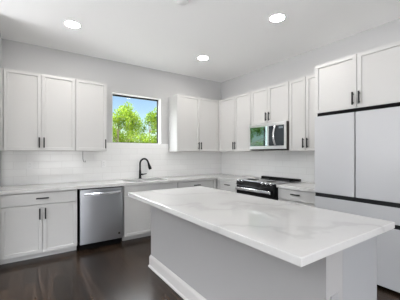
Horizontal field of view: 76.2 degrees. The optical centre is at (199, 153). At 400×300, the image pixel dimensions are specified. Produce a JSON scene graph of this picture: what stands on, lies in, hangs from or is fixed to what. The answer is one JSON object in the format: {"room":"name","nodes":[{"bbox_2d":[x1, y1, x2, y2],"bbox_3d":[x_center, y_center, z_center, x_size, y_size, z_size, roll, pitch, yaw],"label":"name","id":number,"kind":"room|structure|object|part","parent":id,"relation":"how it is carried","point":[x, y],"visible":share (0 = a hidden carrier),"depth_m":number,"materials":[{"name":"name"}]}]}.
{"room":"kitchen","nodes":[
{"label":"kitchen","id":0,"kind":"room"},
{"bbox_2d":[0,34,1,186],"bbox_3d":[-2.596,-0.122,3.199,0.120,2.975,0.800,0,0,-34],"label":"wall","id":1,"kind":"structure","parent":0,"point":[0,34],"depth_m":3.42,"materials":[{"name":"grey paint"}]},
{"bbox_2d":[2,39,220,188],"bbox_3d":[-2.453,-0.122,3.885,7.000,2.975,0.170,0,0,-34],"label":"wall","id":2,"kind":"structure","parent":0,"point":[119,77],"depth_m":4.40,"materials":[{"name":"grey paint"}]},
{"bbox_2d":[0,68,74,150],"bbox_3d":[-2.297,-0.575,3.655,0.888,1.069,0.382,0,0,-34],"label":"upper cabinet","id":3,"kind":"object","parent":2,"relation":"attached to","point":[39,109],"depth_m":3.50,"materials":[{"name":"grey paint"}]},
{"bbox_3d":[-2.662,-0.575,3.433,0.035,1.069,0.336,0,0,-34],"label":"filler strip","id":4,"kind":"part","parent":3,"relation":"part of","materials":[{"name":"white wood"}]},
{"bbox_3d":[-2.375,-0.575,3.424,0.412,1.063,0.020,0,0,-34],"label":"door","id":5,"kind":"part","parent":3,"relation":"part of","materials":[{"name":"grey paint"}]},
{"bbox_3d":[-2.025,-0.575,3.663,0.422,1.063,0.020,0,0,-34],"label":"door","id":6,"kind":"part","parent":3,"relation":"part of","materials":[{"name":"grey paint"}]},
{"bbox_2d":[75,79,106,150],"bbox_3d":[-1.744,-0.575,4.034,0.448,1.069,0.382,0,0,-34],"label":"upper cabinet","id":7,"kind":"object","parent":2,"relation":"attached to","point":[90,96],"visible":0.91,"depth_m":3.90,"materials":[{"name":"grey paint"}]},
{"bbox_2d":[1,143,220,185],"bbox_3d":[-1.146,0.132,4.671,3.936,0.639,0.010,0,0,-34],"label":"backsplash","id":8,"kind":"structure","parent":2,"relation":"attached to","point":[122,159],"depth_m":4.35,"materials":[{"name":"white tile"}]},
{"bbox_2d":[112,92,160,143],"bbox_3d":[-1.182,-0.626,4.745,0.925,0.873,0.156,0,0,-34],"label":"window","id":9,"kind":"structure","parent":2,"relation":"in","point":[158,100],"depth_m":4.90,"materials":[{"name":"white paint"}]},
{"bbox_2d":[168,94,218,151],"bbox_3d":[-0.107,-0.575,5.154,0.992,1.069,0.382,0,0,-34],"label":"upper cabinet","id":10,"kind":"object","parent":2,"relation":"attached to","point":[193,122],"visible":1,"depth_m":4.98,"materials":[{"name":"grey paint"}]},
{"bbox_3d":[-0.224,-0.575,4.896,0.500,1.063,0.020,0,0,-34],"label":"door","id":11,"kind":"part","parent":10,"relation":"part of","materials":[{"name":"grey paint"}]},
{"bbox_3d":[0.185,-0.575,5.176,0.476,1.063,0.020,0,0,-34],"label":"door","id":12,"kind":"part","parent":10,"relation":"part of","materials":[{"name":"grey paint"}]},
{"bbox_2d":[0,0,399,82],"bbox_3d":[-0.286,-1.684,0.721,7.400,0.150,7.900,0,0,-34],"label":"ceiling","id":13,"kind":"structure","parent":0,"point":[238,37],"depth_m":3.26,"materials":[{"name":"white paint"}]},
{"bbox_2d":[64,20,80,27],"bbox_3d":[-1.587,-1.606,3.174,0.196,0.006,0.196,0,0,-34],"label":"recessed light","id":14,"kind":"object","parent":13,"relation":"in","point":[72,24],"visible":1,"depth_m":3.17,"materials":[{"name":"white plastic"}]},
{"bbox_2d":[176,0,188,4],"bbox_3d":[-0.186,-1.591,2.668,0.136,0.036,0.136,0,0,-34],"label":"smoke detector","id":15,"kind":"object","parent":13,"relation":"attached to","point":[180,2],"visible":1,"depth_m":2.66,"materials":[{"name":"white plastic"}]},
{"bbox_2d":[197,56,208,59],"bbox_3d":[0.050,-1.606,4.285,0.196,0.006,0.196,0,0,-34],"label":"recessed light","id":16,"kind":"object","parent":13,"relation":"in","point":[198,57],"visible":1,"depth_m":4.26,"materials":[{"name":"white plastic"}]},
{"bbox_2d":[269,13,285,21],"bbox_3d":[0.916,-1.606,3.022,0.196,0.006,0.196,0,0,-34],"label":"recessed light","id":17,"kind":"object","parent":13,"relation":"in","point":[278,17],"visible":1,"depth_m":3.01,"materials":[{"name":"white plastic"}]},
{"bbox_2d":[0,236,399,299],"bbox_3d":[-0.286,1.416,0.721,7.000,0.100,7.500,0,0,-34],"label":"floor","id":18,"kind":"structure","parent":0,"point":[117,271],"depth_m":2.83,"materials":[{"name":"brown wood"}]},
{"bbox_2d":[0,189,76,264],"bbox_3d":[-2.227,0.930,3.539,0.870,0.872,0.651,0,0,-34],"label":"base cabinet","id":19,"kind":"object","parent":18,"relation":"on","point":[34,224],"visible":0.98,"depth_m":3.28,"materials":[{"name":"grey wood"}]},
{"bbox_3d":[-2.229,0.973,3.196,0.428,0.621,0.020,0,0,-34],"label":"door","id":20,"kind":"part","parent":19,"relation":"part of","materials":[{"name":"grey paint"}]},
{"bbox_3d":[-2.059,0.579,3.312,0.839,0.146,0.020,0,0,-34],"label":"drawer","id":21,"kind":"part","parent":19,"relation":"part of","materials":[{"name":"grey paint"}]},
{"bbox_3d":[-1.880,0.973,3.435,0.404,0.621,0.020,0,0,-34],"label":"door","id":22,"kind":"part","parent":19,"relation":"part of","materials":[{"name":"grey paint"}]},
{"bbox_2d":[0,174,259,194],"bbox_3d":[-0.793,0.472,4.156,3.934,0.040,1.236,0,0,-34],"label":"countertop","id":23,"kind":"structure","parent":19,"relation":"on","point":[12,189],"depth_m":3.97,"materials":[{"name":"white stone"}]},
{"bbox_2d":[138,158,151,178],"bbox_3d":[-0.999,0.265,4.649,0.240,0.374,0.058,0,0,-21],"label":"faucet","id":24,"kind":"object","parent":23,"relation":"on","point":[149,165],"visible":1,"depth_m":4.62,"materials":[{"name":"black metal"}]},
{"bbox_3d":[-1.014,0.190,4.645,0.183,0.224,0.036,0,0,-24],"label":"spout","id":25,"kind":"part","parent":24,"relation":"part of","materials":[{"name":"black metal"}]},
{"bbox_2d":[77,186,122,249],"bbox_3d":[-1.574,0.932,3.934,0.600,0.868,0.663,0,0,-34],"label":"dishwasher","id":26,"kind":"object","parent":18,"relation":"on","point":[99,210],"visible":0.99,"depth_m":3.69,"materials":[{"name":"silver metal"}]},
{"bbox_3d":[-1.404,0.571,3.686,0.510,0.036,0.063,0,0,-34],"label":"handle","id":27,"kind":"part","parent":26,"relation":"part of","materials":[{"name":"silver metal"}]},
{"bbox_2d":[122,182,176,240],"bbox_3d":[-0.943,0.930,4.418,0.934,0.872,0.651,0,0,-34],"label":"base cabinet","id":28,"kind":"object","parent":18,"relation":"on","point":[136,213],"visible":0.28,"depth_m":4.05,"materials":[{"name":"grey wood"}]},
{"bbox_3d":[-0.976,0.973,4.054,0.458,0.621,0.020,0,0,-34],"label":"door","id":29,"kind":"part","parent":28,"relation":"part of","materials":[{"name":"grey paint"}]},
{"bbox_3d":[-0.784,0.579,4.186,0.923,0.146,0.020,0,0,-34],"label":"drawer","id":30,"kind":"part","parent":28,"relation":"part of","materials":[{"name":"grey paint"}]},
{"bbox_2d":[177,179,215,188],"bbox_3d":[-0.199,0.930,4.927,0.860,0.872,0.651,0,0,-34],"label":"base cabinet","id":31,"kind":"object","parent":18,"relation":"on","point":[205,183],"visible":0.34,"depth_m":4.69,"materials":[{"name":"grey wood"}]},
{"bbox_2d":[217,179,236,192],"bbox_3d":[0.740,0.930,4.836,0.651,0.872,0.621,0,0,-34],"label":"base cabinet","id":32,"kind":"object","parent":18,"relation":"on","point":[224,185],"visible":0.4,"depth_m":4.69,"materials":[{"name":"grey wood"}]},
{"bbox_2d":[148,206,376,299],"bbox_3d":[0.277,0.929,2.357,0.670,0.873,2.225,0,0,-34],"label":"kitchen island","id":33,"kind":"object","parent":18,"relation":"on","point":[197,262],"visible":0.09,"depth_m":1.80,"materials":[{"name":"grey paint"}]},
{"bbox_3d":[0.080,1.293,2.221,0.191,0.145,2.225,0,0,-34],"label":"baseboard","id":34,"kind":"part","parent":33,"relation":"part of","materials":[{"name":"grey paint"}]},
{"bbox_2d":[128,186,394,266],"bbox_3d":[0.226,0.472,2.324,1.030,0.040,2.254,0,0,-34],"label":"island countertop","id":35,"kind":"structure","parent":33,"relation":"on","point":[299,235],"depth_m":1.72,"materials":[{"name":"white stone"}]},
{"bbox_2d":[331,292,338,299],"bbox_3d":[0.700,0.791,1.324,0.072,0.117,0.009,0,0,-34],"label":"power outlet","id":36,"kind":"object","parent":33,"relation":"attached to","point":[335,296],"visible":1,"depth_m":1.32,"materials":[{"name":"grey plastic"}]},
{"bbox_2d":[235,176,300,199],"bbox_3d":[1.101,0.888,4.215,0.727,0.955,0.796,0,0,-34],"label":"range","id":37,"kind":"object","parent":18,"relation":"on","point":[264,186],"visible":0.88,"depth_m":4.03,"materials":[{"name":"black metal"}]},
{"bbox_3d":[0.824,0.579,4.026,0.057,0.050,0.740,0,0,-34],"label":"door handle","id":38,"kind":"part","parent":37,"relation":"part of","materials":[{"name":"silver metal"}]},
{"bbox_3d":[0.867,0.829,4.055,0.050,0.603,0.782,0,0,-34],"label":"oven door","id":39,"kind":"part","parent":37,"relation":"part of","materials":[{"name":"black glass"}]},
{"bbox_3d":[0.865,0.487,4.054,0.055,0.068,0.790,0,0,-34],"label":"control panel","id":40,"kind":"part","parent":37,"relation":"part of","materials":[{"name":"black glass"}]},
{"bbox_2d":[243,177,300,183],"bbox_3d":[1.125,0.446,4.232,0.653,0.011,0.796,0,0,-34],"label":"cooktop","id":41,"kind":"object","parent":37,"relation":"in","point":[262,180],"depth_m":4.17,"materials":[{"name":"black glass"}]},
{"bbox_3d":[1.377,0.426,4.405,0.057,0.030,0.790,0,0,-34],"label":"rail","id":42,"kind":"part","parent":37,"relation":"part of","materials":[{"name":"metal"}]},
{"bbox_2d":[278,188,314,206],"bbox_3d":[1.547,0.930,3.657,0.651,0.872,0.590,0,0,-34],"label":"base cabinet","id":43,"kind":"object","parent":18,"relation":"on","point":[306,198],"visible":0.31,"depth_m":3.47,"materials":[{"name":"grey wood"}]},
{"bbox_3d":[1.231,0.973,3.620,0.020,0.621,0.283,0,0,-34],"label":"door","id":44,"kind":"part","parent":43,"relation":"part of","materials":[{"name":"grey paint"}]},
{"bbox_2d":[276,182,314,191],"bbox_3d":[1.546,0.472,3.657,0.638,0.040,0.596,0,0,-34],"label":"countertop","id":45,"kind":"structure","parent":43,"relation":"on","point":[302,186],"depth_m":3.61,"materials":[{"name":"white stone"}]},
{"bbox_3d":[1.396,0.973,3.379,0.020,0.621,0.288,0,0,-34],"label":"door","id":46,"kind":"part","parent":43,"relation":"part of","materials":[{"name":"grey paint"}]},
{"bbox_2d":[315,102,399,292],"bbox_3d":[1.969,0.434,2.967,0.700,1.864,0.935,0,0,-34],"label":"refrigerator","id":47,"kind":"object","parent":18,"relation":"on","point":[357,150],"visible":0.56,"depth_m":2.67,"materials":[{"name":"grey metal"}]},
{"bbox_3d":[1.561,0.012,2.974,0.034,0.928,0.462,0,0,-34],"label":"door","id":48,"kind":"part","parent":47,"relation":"part of","materials":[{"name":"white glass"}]},
{"bbox_3d":[1.694,0.607,2.779,0.034,0.166,0.935,0,0,-34],"label":"drawer","id":49,"kind":"part","parent":47,"relation":"part of","materials":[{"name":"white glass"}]},
{"bbox_3d":[1.829,0.012,2.583,0.034,0.928,0.460,0,0,-34],"label":"door","id":50,"kind":"part","parent":47,"relation":"part of","materials":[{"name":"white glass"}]},
{"bbox_3d":[1.694,1.033,2.779,0.034,0.598,0.935,0,0,-34],"label":"freezer drawer","id":51,"kind":"part","parent":47,"relation":"part of","materials":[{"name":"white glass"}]},
{"bbox_2d":[221,18,399,176],"bbox_3d":[2.616,-0.122,2.811,0.150,2.975,7.670,0,0,-34],"label":"wall","id":52,"kind":"structure","parent":0,"point":[301,65],"depth_m":3.99,"materials":[{"name":"grey paint"}]},
{"bbox_2d":[219,92,262,151],"bbox_3d":[0.780,-0.575,5.017,0.382,1.069,0.910,0,0,-34],"label":"upper cabinet","id":53,"kind":"object","parent":52,"relation":"attached to","point":[235,111],"visible":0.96,"depth_m":4.88,"materials":[{"name":"grey paint"}]},
{"bbox_3d":[0.539,-0.575,5.109,0.020,1.063,0.478,0,0,-34],"label":"door","id":54,"kind":"part","parent":53,"relation":"part of","materials":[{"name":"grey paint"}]},
{"bbox_3d":[0.795,-0.575,4.735,0.020,1.063,0.415,0,0,-34],"label":"door","id":55,"kind":"part","parent":53,"relation":"part of","materials":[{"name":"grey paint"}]},
{"bbox_2d":[221,150,314,182],"bbox_3d":[1.230,0.174,4.692,0.010,0.556,2.660,0,0,-34],"label":"backsplash","id":56,"kind":"structure","parent":52,"relation":"attached to","point":[274,163],"depth_m":4.58,"materials":[{"name":"white tile"}]},
{"bbox_2d":[249,121,288,150],"bbox_3d":[1.222,-0.277,4.275,0.489,0.442,0.760,0,0,-34],"label":"microwave","id":57,"kind":"object","parent":52,"relation":"attached to","point":[274,135],"visible":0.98,"depth_m":4.12,"materials":[{"name":"grey metal"}]},
{"bbox_3d":[1.162,-0.287,3.997,0.076,0.314,0.032,0,0,-34],"label":"handle","id":58,"kind":"part","parent":57,"relation":"part of","materials":[{"name":"silver metal"}]},
{"bbox_3d":[1.206,-0.285,4.021,0.019,0.320,0.298,0,0,-34],"label":"control panel","id":59,"kind":"part","parent":57,"relation":"part of","materials":[{"name":"black glass"}]},
{"bbox_2d":[251,81,288,124],"bbox_3d":[1.262,-0.806,4.314,0.382,0.607,0.792,0,0,-34],"label":"upper cabinet","id":60,"kind":"object","parent":52,"relation":"attached to","point":[270,104],"visible":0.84,"depth_m":4.19,"materials":[{"name":"grey paint"}]},
{"bbox_3d":[1.026,-0.806,4.398,0.020,0.601,0.375,0,0,-34],"label":"door","id":61,"kind":"part","parent":60,"relation":"part of","materials":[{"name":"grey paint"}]},
{"bbox_3d":[1.248,-0.806,4.073,0.020,0.601,0.399,0,0,-34],"label":"door","id":62,"kind":"part","parent":60,"relation":"part of","materials":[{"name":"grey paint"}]},
{"bbox_2d":[289,74,314,150],"bbox_3d":[1.655,-0.575,3.739,0.382,1.069,0.597,0,0,-34],"label":"upper cabinet","id":63,"kind":"object","parent":52,"relation":"attached to","point":[301,90],"visible":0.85,"depth_m":3.72,"materials":[{"name":"grey paint"}]},
{"bbox_3d":[1.446,-0.575,3.785,0.020,1.063,0.273,0,0,-34],"label":"door","id":64,"kind":"part","parent":63,"relation":"part of","materials":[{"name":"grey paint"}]},
{"bbox_3d":[1.614,-0.575,3.539,0.020,1.063,0.308,0,0,-34],"label":"door","id":65,"kind":"part","parent":63,"relation":"part of","materials":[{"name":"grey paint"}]},
{"bbox_2d":[315,41,399,113],"bbox_3d":[1.986,-0.806,2.993,0.680,0.607,0.996,0,0,-34],"label":"upper cabinet","id":66,"kind":"object","parent":52,"relation":"attached to","point":[371,77],"visible":0.94,"depth_m":2.78,"materials":[{"name":"grey paint"}]},
{"bbox_3d":[1.601,-0.806,3.030,0.020,0.601,0.489,0,0,-34],"label":"door","id":67,"kind":"part","parent":66,"relation":"part of","materials":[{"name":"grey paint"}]},
{"bbox_3d":[1.881,-0.806,2.621,0.020,0.601,0.489,0,0,-34],"label":"door","id":68,"kind":"part","parent":66,"relation":"part of","materials":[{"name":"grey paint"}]},
{"label":"outside","id":69,"kind":"structure","parent":0,"visible":0},
{"bbox_3d":[-16.747,2.066,30.959,80.000,0.200,59.000,0,0,-34],"label":"ground","id":70,"kind":"structure","parent":69,"visible":0},
{"bbox_2d":[113,105,138,142],"bbox_3d":[-4.135,-0.206,12.498,2.321,4.363,2.189,0,0,-34],"label":"tree","id":71,"kind":"object","parent":70,"relation":"on","point":[116,120],"visible":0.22,"depth_m":12.38,"materials":[{"name":"green plant"}]},
{"bbox_2d":[114,102,149,142],"bbox_3d":[-4.303,-0.657,16.074,2.725,5.265,3.360,0,0,-34],"label":"tree","id":72,"kind":"object","parent":70,"relation":"on","point":[134,117],"visible":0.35,"depth_m":15.76,"materials":[{"name":"green plant"}]},
{"bbox_2d":[137,111,156,141],"bbox_3d":[-4.254,-0.725,20.958,3.228,5.401,2.998,0,0,18],"label":"tree","id":73,"kind":"object","parent":70,"relation":"on","point":[149,117],"visible":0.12,"depth_m":20.75,"materials":[{"name":"green plant"}]},
{"bbox_2d":[142,107,156,142],"bbox_3d":[-2.143,-0.383,13.740,2.431,4.716,2.282,0,0,-34],"label":"tree","id":74,"kind":"object","parent":70,"relation":"on","point":[153,119],"visible":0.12,"depth_m":13.32,"materials":[{"name":"green plant"}]}
]}

